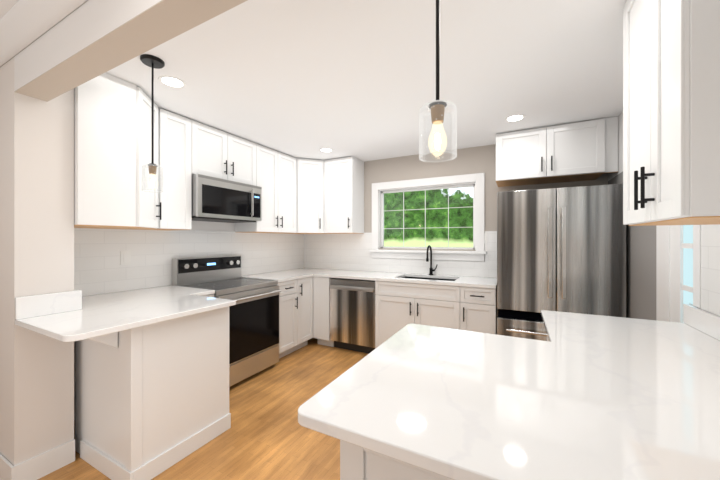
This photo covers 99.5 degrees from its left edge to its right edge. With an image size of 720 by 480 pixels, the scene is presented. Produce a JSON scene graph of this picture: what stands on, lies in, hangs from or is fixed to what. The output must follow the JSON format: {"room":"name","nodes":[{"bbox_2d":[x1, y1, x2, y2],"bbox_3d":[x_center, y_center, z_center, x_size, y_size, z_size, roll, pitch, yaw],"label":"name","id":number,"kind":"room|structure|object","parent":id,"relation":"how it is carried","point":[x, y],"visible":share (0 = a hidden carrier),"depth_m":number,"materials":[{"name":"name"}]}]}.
{"room":"kitchen","nodes":[
{"label":"kitchen","id":0,"kind":"room"},
{"bbox_2d":[0,57,73,465],"bbox_3d":[-3.045,0.130,2.402,2.780,2.440,0.250,0,0,28],"label":"wall","id":1,"kind":"structure","parent":0,"point":[37,135],"depth_m":1.73,"materials":[{"name":"white paint"}]},
{"bbox_2d":[0,439,74,479],"bbox_3d":[-3.042,1.285,2.393,2.794,0.130,0.264,0,0,28],"label":"baseboard","id":2,"kind":"structure","parent":1,"relation":"attached to","point":[41,465],"depth_m":1.73,"materials":[{"name":"white wood"}]},
{"bbox_2d":[0,0,86,66],"bbox_3d":[-1.704,-1.040,1.514,5.980,0.100,0.082,0,0,28],"label":"ceiling","id":3,"kind":"structure","parent":1,"relation":"attached to","point":[26,21],"depth_m":1.43,"materials":[{"name":"white paint"}]},
{"bbox_2d":[74,73,160,229],"bbox_3d":[-1.828,-0.589,2.246,0.577,0.998,0.591,0,0,28],"label":"upper cabinet","id":4,"kind":"object","parent":1,"relation":"attached to","point":[113,115],"visible":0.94,"depth_m":2.02,"materials":[{"name":"white wood"}]},
{"bbox_2d":[14,0,246,101],"bbox_3d":[-0.420,-0.945,0.969,3.200,0.290,0.130,0,0,28],"label":"header beam","id":5,"kind":"structure","parent":0,"point":[99,36],"depth_m":1.28,"materials":[{"name":"white paint"}]},
{"bbox_2d":[74,221,298,419],"bbox_3d":[-1.612,0.130,3.455,0.150,2.440,2.940,0,0,28],"label":"wall","id":6,"kind":"structure","parent":0,"point":[196,225],"depth_m":3.26,"materials":[{"name":"white paint"}]},
{"bbox_2d":[120,251,130,264],"bbox_3d":[-1.974,0.150,2.570,0.008,0.120,0.075,0,0,28],"label":"outlet","id":7,"kind":"object","parent":6,"relation":"attached to","point":[125,256],"visible":1,"depth_m":2.56,"materials":[{"name":"white plastic"}]},
{"bbox_2d":[74,228,303,295],"bbox_3d":[-1.543,0.164,3.416,0.007,0.531,2.929,0,0,28],"label":"tile","id":8,"kind":"structure","parent":6,"relation":"attached to","point":[98,269],"depth_m":2.80,"materials":[{"name":"white tile"}]},
{"bbox_2d":[138,107,295,232],"bbox_3d":[-1.373,-0.589,3.326,0.384,0.998,1.721,0,0,28],"label":"upper cabinet","id":9,"kind":"object","parent":6,"relation":"attached to","point":[187,147],"visible":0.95,"depth_m":2.95,"materials":[{"name":"white wood"}]},
{"bbox_2d":[192,174,261,222],"bbox_3d":[-1.431,-0.393,3.124,0.471,0.389,0.754,0,0,28],"label":"over-the-range microwave","id":10,"kind":"object","parent":9,"relation":"attached to","point":[214,199],"visible":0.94,"depth_m":2.96,"materials":[{"name":"silver metal"}]},
{"bbox_2d":[38,338,367,479],"bbox_3d":[-0.560,1.390,0.624,9.130,0.080,7.290,0,0,28],"label":"floor","id":11,"kind":"structure","parent":0,"point":[265,439],"depth_m":2.10,"materials":[{"name":"brown wood"}]},
{"bbox_2d":[75,306,230,479],"bbox_3d":[-1.417,0.906,1.995,0.684,0.888,0.802,0,0,28],"label":"base cabinet","id":12,"kind":"object","parent":11,"relation":"on","point":[148,397],"visible":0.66,"depth_m":1.82,"materials":[{"name":"white wood"}]},
{"bbox_2d":[15,285,235,341],"bbox_3d":[-1.552,0.385,2.131,1.160,0.150,1.147,0,0,28],"label":"countertop","id":13,"kind":"structure","parent":12,"relation":"on","point":[68,316],"depth_m":1.78,"materials":[{"name":"stone"}]},
{"bbox_2d":[172,255,280,386],"bbox_3d":[-1.303,0.762,3.080,0.720,1.175,0.754,0,0,28],"label":"stove","id":14,"kind":"object","parent":11,"relation":"on","point":[254,318],"visible":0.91,"depth_m":2.99,"materials":[{"name":"metal"}]},
{"bbox_2d":[277,276,312,358],"bbox_3d":[-1.004,0.906,3.730,0.663,0.888,0.664,0,0,28],"label":"base cabinet","id":15,"kind":"object","parent":11,"relation":"on","point":[295,296],"visible":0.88,"depth_m":3.57,"materials":[{"name":"white wood"}]},
{"bbox_2d":[313,276,333,346],"bbox_3d":[-0.343,0.906,4.093,0.242,0.888,0.625,0,0,28],"label":"base cabinet","id":16,"kind":"object","parent":11,"relation":"on","point":[321,291],"visible":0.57,"depth_m":3.82,"materials":[{"name":"white wood"}]},
{"bbox_2d":[329,278,375,353],"bbox_3d":[0.035,0.914,3.885,0.609,0.872,0.649,0,0,28],"label":"dishwasher","id":17,"kind":"object","parent":11,"relation":"on","point":[352,301],"visible":0.75,"depth_m":3.62,"materials":[{"name":"silver metal"}]},
{"bbox_2d":[375,281,496,348],"bbox_3d":[0.866,0.906,3.443,1.260,0.888,0.663,0,0,28],"label":"base cabinet","id":18,"kind":"object","parent":11,"relation":"on","point":[397,304],"visible":0.61,"depth_m":3.18,"materials":[{"name":"white wood"}]},
{"bbox_2d":[241,268,496,288],"bbox_3d":[0.064,0.551,3.514,2.748,0.242,1.267,0,0,28],"label":"countertop","id":19,"kind":"structure","parent":18,"relation":"on","point":[286,275],"depth_m":3.60,"materials":[{"name":"stone"}]},
{"bbox_2d":[426,245,436,274],"bbox_3d":[0.833,0.246,3.677,0.206,0.366,0.106,0,0,-41],"label":"faucet","id":20,"kind":"object","parent":19,"relation":"on","point":[429,246],"visible":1,"depth_m":3.73,"materials":[{"name":"black metal"}]},
{"bbox_2d":[340,337,548,479],"bbox_3d":[0.807,0.906,1.179,1.211,0.888,1.464,0,0,28],"label":"base cabinet","id":21,"kind":"object","parent":11,"relation":"on","point":[356,462],"visible":0.06,"depth_m":0.77,"materials":[{"name":"white wood"}]},
{"bbox_2d":[298,304,719,479],"bbox_3d":[0.762,0.395,1.170,1.282,0.130,1.580,0,0,28],"label":"countertop","id":22,"kind":"structure","parent":21,"relation":"on","point":[605,397],"depth_m":0.82,"materials":[{"name":"stone"}]},
{"bbox_2d":[497,184,625,340],"bbox_3d":[1.822,0.450,2.880,0.932,1.800,0.728,0,0,28],"label":"fridge","id":23,"kind":"object","parent":11,"relation":"on","point":[559,249],"visible":0.65,"depth_m":2.60,"materials":[{"name":"silver metal"}]},
{"bbox_2d":[0,0,626,161],"bbox_3d":[-0.560,-1.130,0.624,9.130,0.080,7.290,0,0,28],"label":"ceiling","id":24,"kind":"structure","parent":0,"point":[294,78],"depth_m":1.99,"materials":[{"name":"white paint"}]},
{"bbox_2d":[140,54,164,190],"bbox_3d":[-1.258,-0.692,1.850,0.124,0.794,0.124,0,0,28],"label":"pendant light","id":25,"kind":"object","parent":24,"relation":"hanging from","point":[152,61],"visible":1,"depth_m":1.85,"materials":[{"name":"black metal"}]},
{"bbox_2d":[158,76,185,88],"bbox_3d":[-1.294,-1.088,2.105,0.168,0.004,0.168,0,0,28],"label":"recessed light","id":26,"kind":"object","parent":24,"relation":"in","point":[169,81],"visible":1,"depth_m":2.10,"materials":[{"name":"white"}]},
{"bbox_2d":[319,148,332,151],"bbox_3d":[-0.409,-1.088,3.697,0.168,0.004,0.168,0,0,28],"label":"recessed light","id":27,"kind":"object","parent":24,"relation":"in","point":[321,149],"visible":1,"depth_m":3.70,"materials":[{"name":"white"}]},
{"bbox_2d":[419,0,456,157],"bbox_3d":[0.232,-0.667,0.911,0.124,0.844,0.124,0,0,28],"label":"pendant light","id":28,"kind":"object","parent":24,"relation":"hanging from","point":[437,107],"visible":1,"depth_m":0.91,"materials":[{"name":"black metal"}]},
{"bbox_2d":[505,114,525,121],"bbox_3d":[1.386,-1.088,2.728,0.168,0.004,0.168,0,0,28],"label":"recessed light","id":29,"kind":"object","parent":24,"relation":"in","point":[518,117],"visible":1,"depth_m":2.73,"materials":[{"name":"white"}]},
{"bbox_2d":[313,144,607,277],"bbox_3d":[0.822,0.130,3.929,4.030,2.440,0.150,0,0,28],"label":"wall","id":30,"kind":"structure","parent":0,"point":[480,159],"depth_m":3.69,"materials":[{"name":"beige paint"}]},
{"bbox_2d":[279,158,328,233],"bbox_3d":[-0.736,-0.589,4.311,0.607,0.998,0.607,0,0,28],"label":"upper cabinet","id":31,"kind":"object","parent":30,"relation":"attached to","point":[309,172],"visible":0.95,"depth_m":4.08,"materials":[{"name":"white wood"}]},
{"bbox_2d":[324,156,363,233],"bbox_3d":[-0.222,-0.589,4.167,0.432,0.998,0.384,0,0,28],"label":"upper cabinet","id":32,"kind":"object","parent":30,"relation":"attached to","point":[343,177],"visible":1,"depth_m":4.04,"materials":[{"name":"white wood"}]},
{"bbox_2d":[304,231,496,277],"bbox_3d":[0.355,0.164,4.083,2.742,0.531,0.007,0,0,28],"label":"tile","id":33,"kind":"structure","parent":30,"relation":"attached to","point":[321,251],"depth_m":4.21,"materials":[{"name":"white tile"}]},
{"bbox_2d":[369,173,485,260],"bbox_3d":[0.817,-0.265,3.881,1.475,1.020,0.160,0,0,28],"label":"window","id":34,"kind":"structure","parent":30,"relation":"in","point":[477,180],"depth_m":3.81,"materials":[{"name":"white wood"}]},
{"bbox_2d":[496,117,617,186],"bbox_3d":[1.902,-0.844,3.040,0.987,0.488,0.425,0,0,28],"label":"upper cabinet","id":35,"kind":"object","parent":30,"relation":"attached to","point":[583,150],"visible":1,"depth_m":2.88,"materials":[{"name":"white wood"}]},
{"bbox_2d":[608,111,718,319],"bbox_3d":[0.895,0.130,-0.133,0.150,2.440,6.990,0,0,28],"label":"wall","id":36,"kind":"structure","parent":0,"point":[640,240],"depth_m":2.24,"materials":[{"name":"white paint"}]},
{"bbox_2d":[623,0,719,225],"bbox_3d":[1.228,-0.577,1.094,0.385,1.023,0.575,0,0,28],"label":"upper cabinet","id":37,"kind":"object","parent":36,"relation":"attached to","point":[671,48],"visible":1,"depth_m":0.99,"materials":[{"name":"white wood"}]},
{"bbox_2d":[656,225,700,322],"bbox_3d":[1.764,0.280,1.666,0.069,2.140,0.495,0,0,28],"label":"door","id":38,"kind":"structure","parent":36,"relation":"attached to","point":[678,247],"depth_m":1.67,"materials":[{"name":"white wood"}]},
{"bbox_2d":[701,224,719,315],"bbox_3d":[1.333,0.113,0.881,0.007,0.430,1.293,0,0,28],"label":"tile","id":39,"kind":"structure","parent":36,"relation":"attached to","point":[710,234],"depth_m":1.38,"materials":[{"name":"white tile"}]},
{"label":"outside","id":40,"kind":"structure","parent":0,"visible":0},
{"bbox_2d":[384,187,472,246],"bbox_3d":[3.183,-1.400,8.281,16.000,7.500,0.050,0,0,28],"label":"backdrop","id":41,"kind":"structure","parent":40,"point":[458,197],"depth_m":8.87,"materials":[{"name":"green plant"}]}
]}

